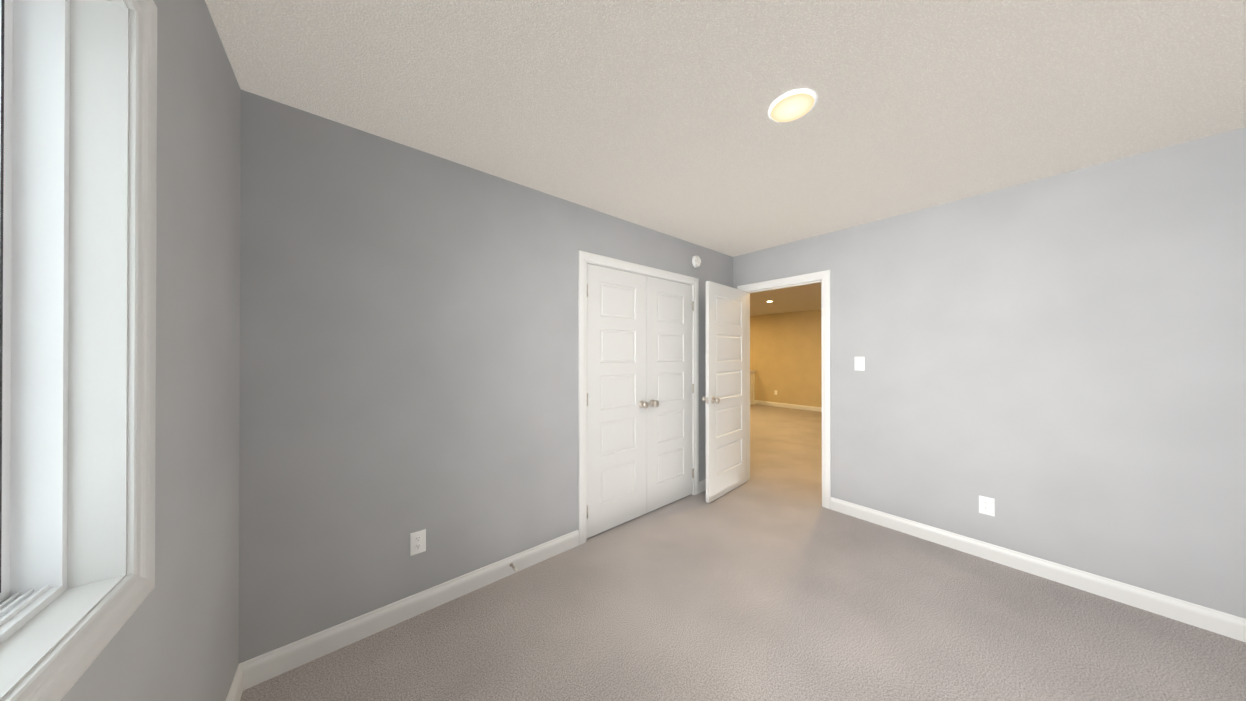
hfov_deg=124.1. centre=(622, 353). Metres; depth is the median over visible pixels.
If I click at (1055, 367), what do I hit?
wall
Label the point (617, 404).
closet door
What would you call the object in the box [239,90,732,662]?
wall
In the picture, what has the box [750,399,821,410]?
baseboard
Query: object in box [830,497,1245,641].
baseboard
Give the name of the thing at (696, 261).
smoke detector
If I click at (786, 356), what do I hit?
wall
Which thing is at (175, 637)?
wall
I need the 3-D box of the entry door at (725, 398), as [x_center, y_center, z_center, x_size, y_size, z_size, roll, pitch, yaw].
[1.057,0.347,3.257,0.759,2.018,0.173,0,0,-40]
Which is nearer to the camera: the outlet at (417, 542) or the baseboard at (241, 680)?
the baseboard at (241, 680)
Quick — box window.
[0,0,156,700]
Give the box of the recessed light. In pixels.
[768,88,817,122]
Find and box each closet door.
[587,263,648,537]
[647,276,693,512]
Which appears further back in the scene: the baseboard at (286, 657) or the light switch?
the light switch
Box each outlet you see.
[410,529,425,555]
[979,495,994,516]
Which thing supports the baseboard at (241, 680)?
attached to the wall at (175, 637)
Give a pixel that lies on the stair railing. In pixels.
(753, 393)
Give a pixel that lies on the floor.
(770, 580)
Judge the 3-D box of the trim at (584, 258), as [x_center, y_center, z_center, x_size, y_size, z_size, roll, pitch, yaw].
[0.172,0.314,2.848,1.371,2.107,0.138,0,0,-40]
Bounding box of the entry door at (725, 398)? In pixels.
[702,281,746,502]
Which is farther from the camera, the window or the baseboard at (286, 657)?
the baseboard at (286, 657)
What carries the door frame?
attached to the wall at (1055, 367)
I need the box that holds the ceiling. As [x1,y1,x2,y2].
[205,0,1245,315]
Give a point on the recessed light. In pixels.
(792, 105)
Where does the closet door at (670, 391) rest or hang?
in the wall at (409, 340)
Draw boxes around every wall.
[61,0,240,700]
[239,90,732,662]
[733,127,1245,618]
[750,309,821,406]
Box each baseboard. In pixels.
[226,660,249,700]
[250,530,578,686]
[699,479,705,492]
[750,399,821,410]
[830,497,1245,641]
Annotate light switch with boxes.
[855,357,864,370]
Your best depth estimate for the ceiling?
1.35 m
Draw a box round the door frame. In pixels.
[737,270,830,508]
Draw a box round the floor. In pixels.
[240,404,1245,700]
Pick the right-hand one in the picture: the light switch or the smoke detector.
the light switch
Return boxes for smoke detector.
[692,255,700,267]
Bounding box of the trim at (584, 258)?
[578,250,698,544]
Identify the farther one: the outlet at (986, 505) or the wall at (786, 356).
the wall at (786, 356)
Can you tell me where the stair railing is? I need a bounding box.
[750,370,756,404]
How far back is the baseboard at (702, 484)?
3.27 m

